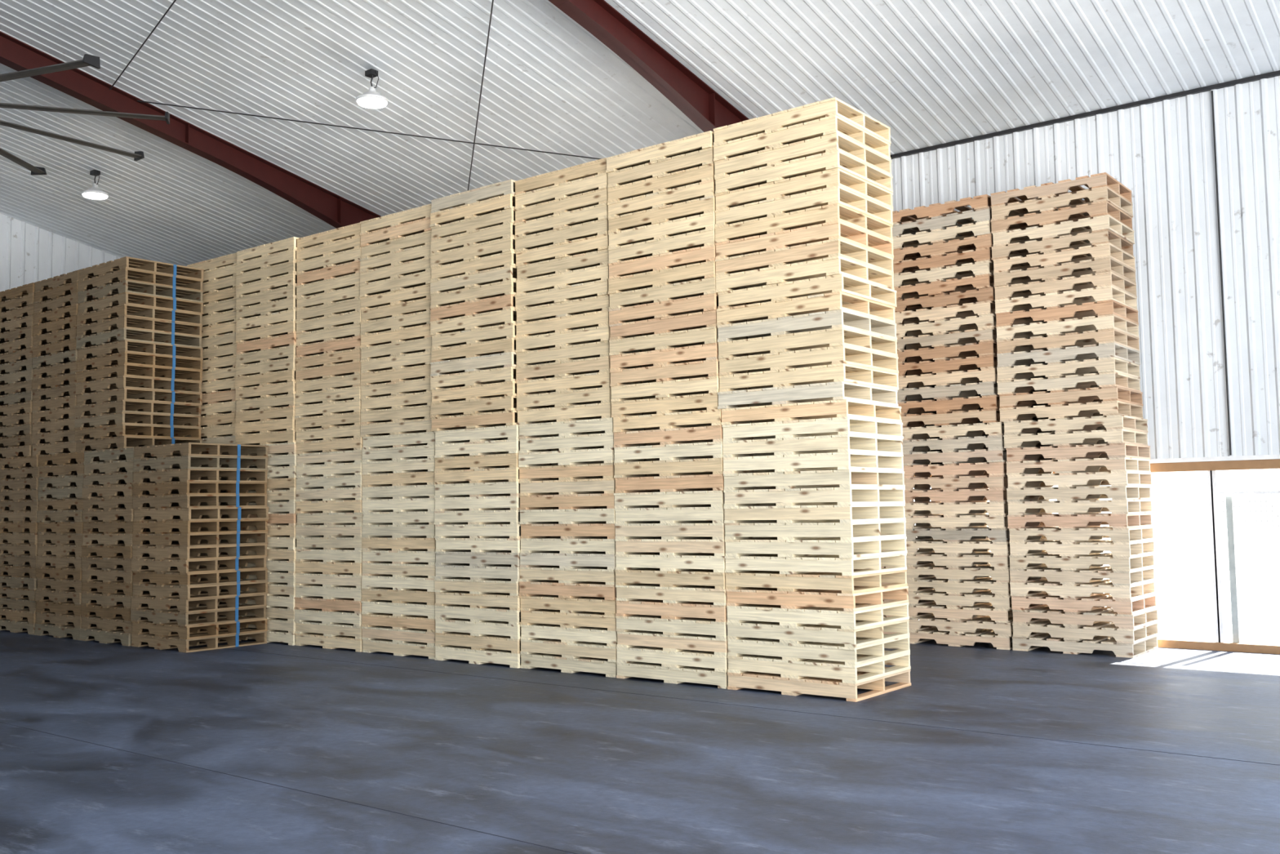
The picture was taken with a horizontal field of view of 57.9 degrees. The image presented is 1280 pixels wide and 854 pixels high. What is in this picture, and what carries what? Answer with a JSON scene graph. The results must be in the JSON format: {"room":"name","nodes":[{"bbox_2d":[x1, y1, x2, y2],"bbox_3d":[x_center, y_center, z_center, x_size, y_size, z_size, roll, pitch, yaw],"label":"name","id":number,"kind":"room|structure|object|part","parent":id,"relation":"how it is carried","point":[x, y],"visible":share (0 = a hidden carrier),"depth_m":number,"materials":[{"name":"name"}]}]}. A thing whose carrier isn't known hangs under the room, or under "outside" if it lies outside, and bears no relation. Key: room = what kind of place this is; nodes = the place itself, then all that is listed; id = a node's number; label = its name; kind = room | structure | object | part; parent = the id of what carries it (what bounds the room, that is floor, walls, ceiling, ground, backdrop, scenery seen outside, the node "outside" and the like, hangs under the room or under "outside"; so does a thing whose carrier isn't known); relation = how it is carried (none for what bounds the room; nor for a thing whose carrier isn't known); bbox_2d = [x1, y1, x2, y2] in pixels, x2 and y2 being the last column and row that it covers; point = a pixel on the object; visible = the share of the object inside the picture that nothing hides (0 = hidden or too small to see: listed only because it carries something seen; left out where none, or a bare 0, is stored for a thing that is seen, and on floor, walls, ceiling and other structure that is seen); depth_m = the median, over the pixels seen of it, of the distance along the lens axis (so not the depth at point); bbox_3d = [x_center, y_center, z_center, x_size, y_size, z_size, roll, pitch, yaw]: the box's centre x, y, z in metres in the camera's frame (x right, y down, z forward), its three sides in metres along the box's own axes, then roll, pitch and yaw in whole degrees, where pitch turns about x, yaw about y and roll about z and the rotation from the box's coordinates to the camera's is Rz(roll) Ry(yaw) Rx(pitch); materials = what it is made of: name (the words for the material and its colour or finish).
{"room":"warehouse","nodes":[
{"label":"warehouse","id":0,"kind":"room"},
{"bbox_2d":[0,213,120,291],"bbox_3d":[-16.726,-1.829,12.418,0.024,9.000,27.630,-4,-5,38],"label":"wall","id":1,"kind":"structure","parent":0,"point":[29,253],"depth_m":20.33,"materials":[{"name":"white metal"}]},
{"bbox_2d":[890,70,1279,159],"bbox_3d":[1.514,-3.251,15.704,24.800,0.040,0.050,-4,-5,38],"label":"trim","id":2,"kind":"structure","parent":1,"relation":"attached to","point":[1271,74],"depth_m":12.89,"materials":[{"name":"metal"}]},
{"bbox_2d":[0,626,1279,853],"bbox_3d":[-6.883,2.036,4.515,24.800,0.120,27.750,-4,-5,38],"label":"floor","id":3,"kind":"structure","parent":0,"point":[577,770],"depth_m":7.27,"materials":[{"name":"grey concrete"}]},
{"bbox_2d":[1,464,56,627],"bbox_3d":[-9.173,1.694,16.980,1.232,2.379,1.080,-4,-5,38],"label":"pallet stack","id":4,"kind":"object","parent":3,"relation":"on","point":[6,465],"visible":0.02,"depth_m":16.81,"materials":[{"name":"brown wood"}]},
{"bbox_2d":[0,455,99,635],"bbox_3d":[-8.205,1.626,16.221,1.235,2.379,1.084,-4,-5,38],"label":"pallet stack","id":5,"kind":"object","parent":3,"relation":"on","point":[23,503],"visible":0.3,"depth_m":15.79,"materials":[{"name":"brown wood"}]},
{"bbox_2d":[0,297,19,457],"bbox_3d":[-9.395,-0.664,17.292,1.236,2.375,1.081,-4,-5,38],"label":"pallet stack","id":6,"kind":"object","parent":5,"relation":"on","point":[3,299],"visible":0.04,"depth_m":17.03,"materials":[{"name":"brown wood"}]},
{"bbox_2d":[0,282,70,458],"bbox_3d":[-8.425,-0.733,16.529,1.237,2.375,1.078,-4,-5,38],"label":"pallet stack","id":7,"kind":"object","parent":5,"relation":"on","point":[20,306],"visible":0.35,"depth_m":16.07,"materials":[{"name":"brown wood"}]},
{"bbox_2d":[34,451,127,639],"bbox_3d":[-7.232,1.558,15.460,1.237,2.379,1.079,-4,-5,38],"label":"pallet stack","id":8,"kind":"object","parent":3,"relation":"on","point":[64,602],"visible":0.34,"depth_m":15.07,"materials":[{"name":"brown wood"}]},
{"bbox_2d":[31,270,117,455],"bbox_3d":[-7.452,-0.801,15.770,1.236,2.375,1.080,-4,-5,38],"label":"pallet stack","id":9,"kind":"object","parent":8,"relation":"on","point":[64,305],"visible":0.4,"depth_m":15.38,"materials":[{"name":"brown wood"}]},
{"bbox_2d":[97,494,124,541],"bbox_3d":[-7.133,1.639,16.772,1.214,2.398,1.026,-4,-5,38],"label":"pallet stack","id":10,"kind":"object","parent":3,"relation":"on","point":[122,506],"visible":0.02,"depth_m":16.27,"materials":[{"name":"brown wood"}]},
{"bbox_2d":[79,447,179,646],"bbox_3d":[-6.264,1.489,14.698,1.238,2.379,1.080,-4,-5,38],"label":"pallet stack","id":11,"kind":"object","parent":3,"relation":"on","point":[113,584],"visible":0.43,"depth_m":14.31,"materials":[{"name":"brown wood"}]},
{"bbox_2d":[74,256,204,452],"bbox_3d":[-6.484,-0.869,15.011,1.234,2.375,1.081,-4,-5,38],"label":"pallet stack","id":12,"kind":"object","parent":11,"relation":"on","point":[145,308],"visible":0.98,"depth_m":14.72,"materials":[{"name":"brown wood"}]},
{"bbox_2d":[130,442,269,653],"bbox_3d":[-5.292,1.421,13.937,1.237,2.379,1.080,-4,-5,38],"label":"pallet stack","id":13,"kind":"object","parent":3,"relation":"on","point":[184,610],"visible":1,"depth_m":13.65,"materials":[{"name":"brown wood"}]},
{"bbox_2d":[219,454,257,603],"bbox_3d":[-5.215,1.503,15.262,1.219,2.398,1.025,-4,-5,38],"label":"pallet stack","id":14,"kind":"object","parent":3,"relation":"on","point":[224,516],"visible":0.02,"depth_m":14.69,"materials":[{"name":"brown wood"}]},
{"bbox_2d":[185,252,261,444],"bbox_3d":[-5.271,-0.936,15.455,1.217,2.494,1.028,-4,-5,38],"label":"pallet stack","id":15,"kind":"object","parent":14,"relation":"on","point":[220,418],"visible":0.33,"depth_m":14.98,"materials":[{"name":"brown wood"}]},
{"bbox_2d":[240,442,324,645],"bbox_3d":[-4.265,1.434,14.483,1.222,2.398,1.026,-4,-5,38],"label":"pallet stack","id":16,"kind":"object","parent":3,"relation":"on","point":[282,457],"visible":0.4,"depth_m":13.91,"materials":[{"name":"brown wood"}]},
{"bbox_2d":[234,236,324,444],"bbox_3d":[-4.329,-1.001,14.668,1.222,2.485,1.027,-4,-5,38],"label":"pallet stack","id":17,"kind":"object","parent":16,"relation":"on","point":[275,263],"visible":0.59,"depth_m":14.27,"materials":[{"name":"brown wood"}]},
{"bbox_2d":[293,437,392,652],"bbox_3d":[-3.297,1.367,13.746,1.223,2.398,1.026,-4,-5,38],"label":"pallet stack","id":18,"kind":"object","parent":3,"relation":"on","point":[327,608],"visible":0.49,"depth_m":13.36,"materials":[{"name":"brown wood"}]},
{"bbox_2d":[294,222,391,442],"bbox_3d":[-3.353,-1.059,13.942,1.225,2.469,1.029,-4,-5,38],"label":"pallet stack","id":19,"kind":"object","parent":18,"relation":"on","point":[338,250],"visible":0.59,"depth_m":13.56,"materials":[{"name":"brown wood"}]},
{"bbox_2d":[360,431,468,659],"bbox_3d":[-2.333,1.299,12.991,1.218,2.398,1.028,-4,-5,38],"label":"pallet stack","id":20,"kind":"object","parent":3,"relation":"on","point":[398,543],"visible":0.62,"depth_m":12.60,"materials":[{"name":"brown wood"}]},
{"bbox_2d":[359,203,465,437],"bbox_3d":[-2.397,-1.126,13.182,1.218,2.468,1.027,-4,-5,38],"label":"pallet stack","id":21,"kind":"object","parent":20,"relation":"on","point":[406,234],"visible":0.6,"depth_m":12.80,"materials":[{"name":"brown wood"}]},
{"bbox_2d":[434,424,552,668],"bbox_3d":[-1.381,1.230,12.220,1.217,2.398,1.024,-4,-5,38],"label":"pallet stack","id":22,"kind":"object","parent":3,"relation":"on","point":[477,617],"visible":0.62,"depth_m":11.83,"materials":[{"name":"brown wood"}]},
{"bbox_2d":[429,179,550,431],"bbox_3d":[-1.454,-1.208,12.396,1.216,2.491,1.028,-4,-5,38],"label":"pallet stack","id":23,"kind":"object","parent":22,"relation":"on","point":[483,227],"visible":0.66,"depth_m":12.00,"materials":[{"name":"brown wood"}]},
{"bbox_2d":[518,417,647,677],"bbox_3d":[-0.406,1.164,11.486,1.225,2.398,1.028,-4,-5,38],"label":"pallet stack","id":24,"kind":"object","parent":3,"relation":"on","point":[567,588],"visible":0.64,"depth_m":11.10,"materials":[{"name":"brown wood"}]},
{"bbox_2d":[514,157,643,424],"bbox_3d":[-0.466,-1.268,11.684,1.223,2.482,1.028,-4,-5,38],"label":"pallet stack","id":25,"kind":"object","parent":24,"relation":"on","point":[571,209],"visible":0.71,"depth_m":11.29,"materials":[{"name":"brown wood"}]},
{"bbox_2d":[0,645,1277,853],"bbox_3d":[-2.888,2.271,9.592,24.600,0.002,3.686,-4,-5,38],"label":"joint","id":26,"kind":"object","parent":3,"relation":"on","point":[203,646],"visible":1,"depth_m":7.37,"materials":[{"name":"grey concrete"}]},
{"bbox_2d":[613,408,774,688],"bbox_3d":[0.553,1.096,10.726,1.218,2.398,1.025,-4,-5,38],"label":"pallet stack","id":27,"kind":"object","parent":3,"relation":"on","point":[671,615],"visible":0.77,"depth_m":10.34,"materials":[{"name":"brown wood"}]},
{"bbox_2d":[605,130,750,417],"bbox_3d":[0.488,-1.331,10.908,1.217,2.468,1.028,-4,-5,38],"label":"pallet stack","id":28,"kind":"object","parent":27,"relation":"on","point":[671,188],"visible":0.69,"depth_m":10.51,"materials":[{"name":"brown wood"}]},
{"bbox_2d":[720,399,911,702],"bbox_3d":[1.516,1.028,9.978,1.225,2.398,1.025,-4,-5,38],"label":"pallet stack","id":29,"kind":"object","parent":3,"relation":"on","point":[806,608],"visible":1,"depth_m":9.64,"materials":[{"name":"brown wood"}]},
{"bbox_2d":[712,97,898,408],"bbox_3d":[1.454,-1.405,10.162,1.227,2.482,1.030,-4,-5,38],"label":"pallet stack","id":30,"kind":"object","parent":29,"relation":"on","point":[814,180],"visible":0.98,"depth_m":9.81,"materials":[{"name":"brown wood"}]},
{"bbox_2d":[852,435,931,634],"bbox_3d":[2.708,1.271,13.776,1.236,2.410,0.963,-4,-5,38],"label":"pallet stack","id":31,"kind":"object","parent":3,"relation":"on","point":[884,600],"visible":0.02,"depth_m":13.11,"materials":[{"name":"brown wood"}]},
{"bbox_2d":[897,221,923,426],"bbox_3d":[2.621,-1.168,13.984,1.240,2.486,0.970,-4,-5,38],"label":"pallet stack","id":32,"kind":"object","parent":31,"relation":"on","point":[900,222],"visible":0.02,"depth_m":13.71,"materials":[{"name":"brown wood"}]},
{"bbox_2d":[902,422,1013,649],"bbox_3d":[3.686,1.202,13.009,1.236,2.410,0.967,-4,-5,38],"label":"pallet stack","id":33,"kind":"object","parent":3,"relation":"on","point":[962,588],"visible":0.8,"depth_m":12.66,"materials":[{"name":"brown wood"}]},
{"bbox_2d":[892,194,1008,427],"bbox_3d":[3.599,-1.237,13.218,1.238,2.486,0.972,-4,-5,38],"label":"pallet stack","id":34,"kind":"object","parent":33,"relation":"on","point":[948,290],"visible":0.81,"depth_m":12.87,"materials":[{"name":"brown wood"}]},
{"bbox_2d":[1003,414,1159,657],"bbox_3d":[4.663,1.133,12.242,1.236,2.410,0.965,-4,-5,38],"label":"pallet stack","id":35,"kind":"object","parent":3,"relation":"on","point":[1060,593],"visible":1,"depth_m":11.93,"materials":[{"name":"brown wood"}]},
{"bbox_2d":[990,172,1143,422],"bbox_3d":[4.578,-1.306,12.450,1.237,2.486,0.971,-4,-5,38],"label":"pallet stack","id":36,"kind":"object","parent":35,"relation":"on","point":[1067,326],"visible":1,"depth_m":12.15,"materials":[{"name":"brown wood"}]},
{"bbox_3d":[-6.187,1.570,16.007,1.215,2.398,1.027,-4,-5,38],"label":"pallet stack","id":37,"kind":"object","parent":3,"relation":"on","visible":0},
{"bbox_2d":[177,280,218,438],"bbox_3d":[-6.248,-0.855,16.195,1.214,2.466,1.028,-4,-5,38],"label":"pallet stack","id":38,"kind":"object","parent":37,"relation":"on","point":[205,281],"visible":0.02,"depth_m":15.88,"materials":[{"name":"brown wood"}]},
{"bbox_2d":[0,0,1279,271],"bbox_3d":[-2.752,-4.953,10.414,24.800,2.785,13.882,-4,-5,38],"label":"ceiling","id":39,"kind":"structure","parent":0,"point":[931,72],"depth_m":13.46,"materials":[{"name":"white metal"}]},
{"bbox_2d":[81,169,108,199],"bbox_3d":[-8.259,-3.674,17.560,0.370,0.429,0.370,-4,-5,38],"label":"lamp","id":40,"kind":"object","parent":39,"relation":"hanging from","point":[93,193],"visible":1,"depth_m":17.49,"materials":[{"name":"metal"}]},
{"bbox_2d":[0,31,380,228],"bbox_3d":[-7.456,-4.243,14.009,0.180,3.494,13.770,-4,-5,38],"label":"steel rafter","id":41,"kind":"object","parent":39,"relation":"attached to","point":[335,210],"visible":0.74,"depth_m":15.70,"materials":[{"name":"red metal"}]},
{"bbox_2d":[0,53,169,175],"bbox_3d":[-8.284,-4.111,12.940,5.439,1.066,5.642,-4,-5,38],"label":"ceiling fan","id":42,"kind":"object","parent":41,"relation":"hanging from","point":[88,60],"visible":1,"depth_m":13.45,"materials":[{"name":"metal"}]},
{"bbox_2d":[355,68,387,108],"bbox_3d":[-3.168,-4.004,13.695,0.370,0.429,0.370,-4,-5,38],"label":"lamp","id":43,"kind":"object","parent":39,"relation":"hanging from","point":[371,99],"visible":1,"depth_m":13.63,"materials":[{"name":"metal"}]},
{"bbox_2d":[548,0,748,140],"bbox_3d":[-2.072,-4.622,9.790,0.180,3.494,13.770,-4,-5,38],"label":"steel rafter","id":44,"kind":"object","parent":39,"relation":"attached to","point":[696,100],"visible":0.64,"depth_m":12.55,"materials":[{"name":"red metal"}]},
{"bbox_2d":[109,0,601,190],"bbox_3d":[-2.866,-3.999,14.201,6.754,1.489,7.384,-4,-5,38],"label":"rods","id":45,"kind":"object","parent":44,"relation":"attached to","point":[173,2],"visible":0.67,"depth_m":15.02,"materials":[{"name":"metal"}]},
{"bbox_3d":[-4.627,-4.694,12.017,0.016,0.355,6.962,2,-5,-38],"label":"rod","id":46,"kind":"part","parent":45,"relation":"part of","materials":[{"name":"metal"}]},
{"bbox_3d":[-2.409,-3.737,15.127,8.178,1.081,0.016,-1,-4,-3],"label":"rod","id":47,"kind":"part","parent":45,"relation":"part of","materials":[{"name":"metal"}]},
{"bbox_3d":[-2.091,-3.785,14.765,0.016,1.061,8.075,0,-4,-11],"label":"rod","id":48,"kind":"part","parent":45,"relation":"part of","materials":[{"name":"metal"}]},
{"bbox_2d":[891,75,1279,464],"bbox_3d":[1.552,-1.331,15.580,24.800,3.928,0.022,-4,-5,38],"label":"panels","id":49,"kind":"object","parent":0,"point":[1162,152],"visible":0.2,"depth_m":12.24,"materials":[{"name":"white metal"}]},
{"bbox_2d":[1211,90,1231,455],"bbox_3d":[6.034,-1.620,12.022,0.018,3.828,0.017,-4,-5,38],"label":"conduit","id":50,"kind":"object","parent":49,"relation":"attached to","point":[1212,100],"visible":1,"depth_m":12.01,"materials":[{"name":"metal"}]},
{"bbox_2d":[914,458,1279,653],"bbox_3d":[4.878,1.405,12.840,14.500,1.944,0.100,-4,-5,38],"label":"frame","id":51,"kind":"object","parent":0,"point":[1252,464],"depth_m":11.94,"materials":[{"name":"brown wood"}]},
{"bbox_2d":[913,470,1279,642],"bbox_3d":[4.881,1.412,12.844,14.500,1.770,0.050,-4,-5,38],"label":"posts","id":52,"kind":"object","parent":51,"relation":"attached to","point":[1213,493],"visible":0.26,"depth_m":11.97,"materials":[{"name":"white metal"}]},
{"bbox_2d":[1150,454,1279,463],"bbox_3d":[4.846,0.411,12.888,14.500,0.045,0.075,-4,-5,38],"label":"trim","id":53,"kind":"structure","parent":51,"relation":"on","point":[1260,456],"depth_m":11.97,"materials":[{"name":"white metal"}]},
{"bbox_2d":[1218,493,1279,644],"bbox_3d":[6.941,1.387,11.286,2.340,1.540,0.030,-4,-5,38],"label":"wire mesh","id":54,"kind":"object","parent":51,"relation":"attached to","point":[1229,511],"visible":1,"depth_m":11.89,"materials":[{"name":"grey metal"}]},
{"label":"outside","id":55,"kind":"structure","parent":0,"visible":0},
{"bbox_2d":[990,528,1279,644],"bbox_3d":[21.777,3.757,34.595,120.000,0.180,55.050,-4,-5,38],"label":"ground","id":56,"kind":"structure","parent":55,"point":[1184,575],"depth_m":20.57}
]}

